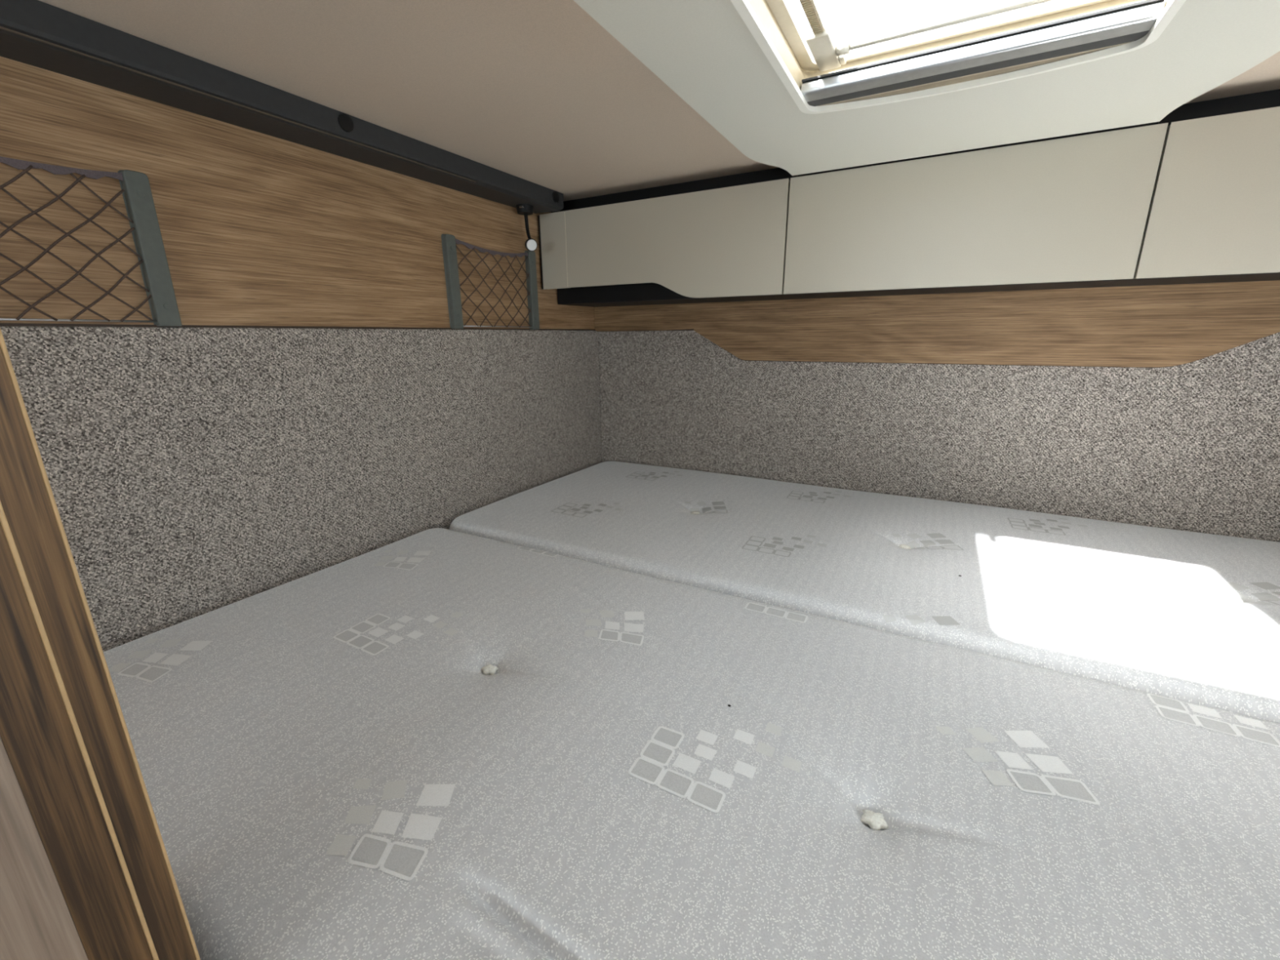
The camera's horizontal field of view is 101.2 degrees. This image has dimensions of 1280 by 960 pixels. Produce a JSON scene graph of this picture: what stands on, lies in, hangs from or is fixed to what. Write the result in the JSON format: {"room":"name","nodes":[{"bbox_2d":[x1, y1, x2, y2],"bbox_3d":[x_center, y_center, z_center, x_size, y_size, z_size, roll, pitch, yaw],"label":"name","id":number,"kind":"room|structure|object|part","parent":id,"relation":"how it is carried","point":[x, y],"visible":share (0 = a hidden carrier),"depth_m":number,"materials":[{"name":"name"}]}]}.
{"room":"camper van interior","nodes":[
{"label":"camper van interior","id":0,"kind":"room"},
{"bbox_2d":[0,328,200,959],"bbox_3d":[-0.356,0.559,0.342,0.150,1.947,0.168,8,17,28],"label":"wall","id":1,"kind":"structure","parent":0,"point":[86,873],"depth_m":0.24,"materials":[{"name":"brown wood"}]},
{"bbox_2d":[0,56,601,439],"bbox_3d":[-0.919,0.508,0.542,0.046,1.948,3.287,8,17,28],"label":"wall","id":2,"kind":"structure","parent":0,"point":[257,228],"depth_m":0.81,"materials":[{"name":"brown wood"}]},
{"bbox_2d":[0,156,182,326],"bbox_3d":[-0.733,-0.283,0.614,0.019,0.200,0.288,8,17,28],"label":"pocket","id":3,"kind":"object","parent":2,"relation":"attached to","point":[135,188],"visible":1,"depth_m":0.70,"materials":[{"name":"fabric"}]},
{"bbox_3d":[-0.750,-0.287,0.573,0.004,0.135,0.149,9,18,31],"label":"cord","id":4,"kind":"part","parent":3,"relation":"part of","materials":[{"name":"black fabric"}]},
{"bbox_3d":[-0.757,-0.243,0.579,0.005,0.128,0.137,8,18,29],"label":"cord","id":5,"kind":"part","parent":3,"relation":"part of","materials":[{"name":"black fabric"}]},
{"bbox_3d":[-0.738,-0.274,0.600,0.006,0.176,0.190,8,18,29],"label":"cord","id":6,"kind":"part","parent":3,"relation":"part of","materials":[{"name":"black fabric"}]},
{"bbox_3d":[-0.745,-0.268,0.595,0.008,0.168,0.185,8,17,28],"label":"cord","id":7,"kind":"part","parent":3,"relation":"part of","materials":[{"name":"black fabric"}]},
{"bbox_3d":[-0.718,-0.280,0.637,0.007,0.168,0.179,8,17,27],"label":"cord","id":8,"kind":"part","parent":3,"relation":"part of","materials":[{"name":"black fabric"}]},
{"bbox_3d":[-0.707,-0.264,0.663,0.005,0.122,0.134,7,17,27],"label":"cord","id":9,"kind":"part","parent":3,"relation":"part of","materials":[{"name":"black fabric"}]},
{"bbox_3d":[-0.710,-0.307,0.645,0.004,0.135,0.150,7,17,25],"label":"cord","id":10,"kind":"part","parent":3,"relation":"part of","materials":[{"name":"black fabric"}]},
{"bbox_3d":[-0.725,-0.284,0.626,0.010,0.181,0.201,8,17,28],"label":"cord","id":11,"kind":"part","parent":3,"relation":"part of","materials":[{"name":"black fabric"}]},
{"bbox_3d":[-0.733,-0.195,0.639,0.003,0.003,0.245,8,17,28],"label":"rod","id":12,"kind":"part","parent":3,"relation":"part of","materials":[{"name":"metal"}]},
{"bbox_3d":[-0.698,-0.332,0.662,0.012,0.094,0.103,8,17,28],"label":"cord","id":13,"kind":"part","parent":3,"relation":"part of","materials":[{"name":"black fabric"}]},
{"bbox_3d":[-0.688,-0.360,0.676,0.003,0.050,0.057,6,17,22],"label":"cord","id":14,"kind":"part","parent":3,"relation":"part of","materials":[{"name":"black fabric"}]},
{"bbox_3d":[-0.696,-0.250,0.689,0.003,0.082,0.090,7,17,26],"label":"cord","id":15,"kind":"part","parent":3,"relation":"part of","materials":[{"name":"black fabric"}]},
{"bbox_3d":[-0.685,-0.234,0.716,0.003,0.037,0.041,7,17,25],"label":"cord","id":16,"kind":"part","parent":3,"relation":"part of","materials":[{"name":"black fabric"}]},
{"bbox_2d":[0,323,595,330],"bbox_3d":[-0.480,-0.316,1.097,0.003,0.003,1.391,8,17,28],"label":"trim","id":17,"kind":"structure","parent":2,"relation":"attached to","point":[1,324],"depth_m":0.83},
{"bbox_2d":[0,325,601,652],"bbox_3d":[-0.473,-0.055,1.173,0.007,0.542,1.404,8,17,28],"label":"upholstered panel","id":18,"kind":"object","parent":2,"relation":"attached to","point":[192,472],"visible":0.56,"depth_m":0.89,"materials":[{"name":"grey fabric"}]},
{"bbox_2d":[440,233,539,329],"bbox_3d":[-0.349,-0.471,1.285,0.018,0.200,0.300,8,17,28],"label":"pocket","id":19,"kind":"object","parent":2,"relation":"attached to","point":[449,246],"visible":1,"depth_m":1.23,"materials":[{"name":"fabric"}]},
{"bbox_3d":[-0.394,-0.503,1.188,0.002,0.049,0.057,10,19,34],"label":"cord","id":20,"kind":"part","parent":19,"relation":"part of","materials":[{"name":"black fabric"}]},
{"bbox_3d":[-0.397,-0.381,1.221,0.003,0.047,0.051,9,18,30],"label":"cord","id":21,"kind":"part","parent":19,"relation":"part of","materials":[{"name":"black fabric"}]},
{"bbox_3d":[-0.381,-0.485,1.212,0.003,0.084,0.097,10,18,33],"label":"cord","id":22,"kind":"part","parent":19,"relation":"part of","materials":[{"name":"black fabric"}]},
{"bbox_3d":[-0.385,-0.408,1.235,0.006,0.092,0.098,8,17,28],"label":"cord","id":23,"kind":"part","parent":19,"relation":"part of","materials":[{"name":"black fabric"}]},
{"bbox_3d":[-0.374,-0.435,1.248,0.007,0.138,0.150,8,17,28],"label":"cord","id":24,"kind":"part","parent":19,"relation":"part of","materials":[{"name":"black fabric"}]},
{"bbox_3d":[-0.370,-0.469,1.237,0.004,0.129,0.144,9,18,31],"label":"cord","id":25,"kind":"part","parent":19,"relation":"part of","materials":[{"name":"black fabric"}]},
{"bbox_3d":[-0.360,-0.460,1.265,0.008,0.178,0.195,8,17,28],"label":"cord","id":26,"kind":"part","parent":19,"relation":"part of","materials":[{"name":"black fabric"}]},
{"bbox_3d":[-0.357,-0.459,1.265,0.006,0.175,0.190,8,18,29],"label":"cord","id":27,"kind":"part","parent":19,"relation":"part of","materials":[{"name":"black fabric"}]},
{"bbox_3d":[-0.349,-0.382,1.309,0.003,0.003,0.257,8,17,28],"label":"rod","id":28,"kind":"part","parent":19,"relation":"part of","materials":[{"name":"metal"}]},
{"bbox_3d":[-0.337,-0.470,1.304,0.010,0.175,0.195,8,17,28],"label":"cord","id":29,"kind":"part","parent":19,"relation":"part of","materials":[{"name":"black fabric"}]},
{"bbox_3d":[-0.334,-0.472,1.306,0.007,0.177,0.191,8,17,27],"label":"cord","id":30,"kind":"part","parent":19,"relation":"part of","materials":[{"name":"black fabric"}]},
{"bbox_3d":[-0.323,-0.493,1.324,0.011,0.129,0.143,8,17,28],"label":"cord","id":31,"kind":"part","parent":19,"relation":"part of","materials":[{"name":"black fabric"}]},
{"bbox_3d":[-0.322,-0.459,1.333,0.005,0.138,0.149,7,17,27],"label":"cord","id":32,"kind":"part","parent":19,"relation":"part of","materials":[{"name":"black fabric"}]},
{"bbox_3d":[-0.311,-0.519,1.340,0.011,0.088,0.098,8,17,28],"label":"cord","id":33,"kind":"part","parent":19,"relation":"part of","materials":[{"name":"black fabric"}]},
{"bbox_3d":[-0.312,-0.442,1.358,0.004,0.092,0.102,7,17,26],"label":"cord","id":34,"kind":"part","parent":19,"relation":"part of","materials":[{"name":"black fabric"}]},
{"bbox_3d":[-0.302,-0.548,1.352,0.003,0.049,0.057,6,17,22],"label":"cord","id":35,"kind":"part","parent":19,"relation":"part of","materials":[{"name":"black fabric"}]},
{"bbox_3d":[-0.302,-0.426,1.384,0.003,0.047,0.051,7,17,26],"label":"cord","id":36,"kind":"part","parent":19,"relation":"part of","materials":[{"name":"black fabric"}]},
{"bbox_2d":[38,0,1279,201],"bbox_3d":[-0.001,-0.320,-0.215,2.160,0.035,3.287,8,17,28],"label":"ceiling","id":37,"kind":"structure","parent":0,"point":[540,92],"depth_m":0.72,"materials":[{"name":"fabric"}]},
{"bbox_2d":[0,0,563,213],"bbox_3d":[-0.507,-0.578,0.880,0.096,0.038,1.130,8,17,28],"label":"rail","id":38,"kind":"object","parent":37,"relation":"attached to","point":[34,33],"visible":1,"depth_m":0.72,"materials":[{"name":"black metal"}]},
{"bbox_2d":[515,204,537,251],"bbox_3d":[-0.282,-0.624,1.308,0.044,0.106,0.054,-7,17,-23],"label":"reading lamp","id":39,"kind":"object","parent":38,"relation":"attached to","point":[526,210],"visible":1,"depth_m":1.30,"materials":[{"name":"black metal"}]},
{"bbox_2d":[573,0,1279,175],"bbox_3d":[0.294,-0.472,0.470,0.656,0.038,1.090,8,17,28],"label":"surround","id":40,"kind":"object","parent":37,"relation":"attached to","point":[704,51],"visible":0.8,"depth_m":0.70,"materials":[{"name":"white plastic"}]},
{"bbox_2d":[730,0,1186,114],"bbox_3d":[0.283,-0.479,0.455,0.442,0.064,0.566,8,17,28],"label":"window","id":41,"kind":"structure","parent":40,"relation":"attached to","point":[1075,32],"depth_m":0.64,"materials":[{"name":"beige plastic"}]},
{"bbox_3d":[0.282,-0.504,0.448,0.389,0.005,0.513,8,17,28],"label":"frame","id":42,"kind":"part","parent":41,"relation":"part of","materials":[{"name":"beige plastic"}]},
{"bbox_3d":[0.782,-0.256,1.272,2.064,0.888,0.051,8,17,28],"label":"wall","id":43,"kind":"structure","parent":0,"visible":0},
{"bbox_2d":[537,167,807,306],"bbox_3d":[0.081,-0.599,1.365,0.659,0.264,0.263,8,17,28],"label":"upper cabinet","id":44,"kind":"object","parent":43,"relation":"attached to","point":[722,238],"visible":0.95,"depth_m":1.24,"materials":[{"name":"white laminate"}]},
{"bbox_3d":[-0.223,-0.604,1.393,0.081,0.185,0.018,8,17,28],"label":"filler panel","id":45,"kind":"part","parent":44,"relation":"part of","materials":[{"name":"white laminate"}]},
{"bbox_2d":[594,280,1279,368],"bbox_3d":[0.762,-0.354,1.208,2.064,0.175,0.013,8,17,28],"label":"wood panel","id":46,"kind":"object","parent":43,"relation":"attached to","point":[1154,326],"visible":0.94,"depth_m":1.18,"materials":[{"name":"brown wood"}]},
{"bbox_2d":[598,330,1279,542],"bbox_3d":[0.771,-0.096,1.288,2.060,0.547,0.008,8,17,28],"label":"upholstered panel","id":47,"kind":"object","parent":43,"relation":"attached to","point":[1194,446],"visible":0.66,"depth_m":1.26,"materials":[{"name":"grey fabric"}]},
{"bbox_2d":[783,121,1168,298],"bbox_3d":[0.623,-0.524,1.076,0.576,0.264,0.263,8,17,28],"label":"upper cabinet","id":48,"kind":"object","parent":43,"relation":"attached to","point":[1068,211],"visible":0.95,"depth_m":0.95,"materials":[{"name":"white laminate"}]},
{"bbox_2d":[1097,88,1279,287],"bbox_3d":[1.151,-0.451,0.794,0.629,0.264,0.263,8,17,28],"label":"upper cabinet","id":49,"kind":"object","parent":43,"relation":"attached to","point":[1213,216],"visible":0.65,"depth_m":0.80,"materials":[{"name":"white laminate"}]},
{"bbox_3d":[1.091,-0.403,0.696,0.623,0.224,0.018,8,17,28],"label":"door","id":50,"kind":"part","parent":49,"relation":"part of","materials":[{"name":"white laminate"}]},
{"bbox_3d":[0.011,1.088,0.172,2.160,1.110,3.287,8,17,28],"label":"floor","id":51,"kind":"structure","parent":0,"visible":0},
{"bbox_2d":[103,528,1279,959],"bbox_3d":[0.254,0.359,0.452,2.012,0.140,0.682,8,17,28],"label":"mattress","id":52,"kind":"object","parent":51,"relation":"on","point":[433,744],"visible":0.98,"depth_m":0.49,"materials":[{"name":"white fabric"}]},
{"bbox_2d":[448,461,1279,723],"bbox_3d":[0.592,0.194,1.041,2.012,0.142,0.710,8,17,28],"label":"mattress","id":53,"kind":"object","parent":51,"relation":"on","point":[1184,615],"visible":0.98,"depth_m":0.94,"materials":[{"name":"white fabric"}]}
]}

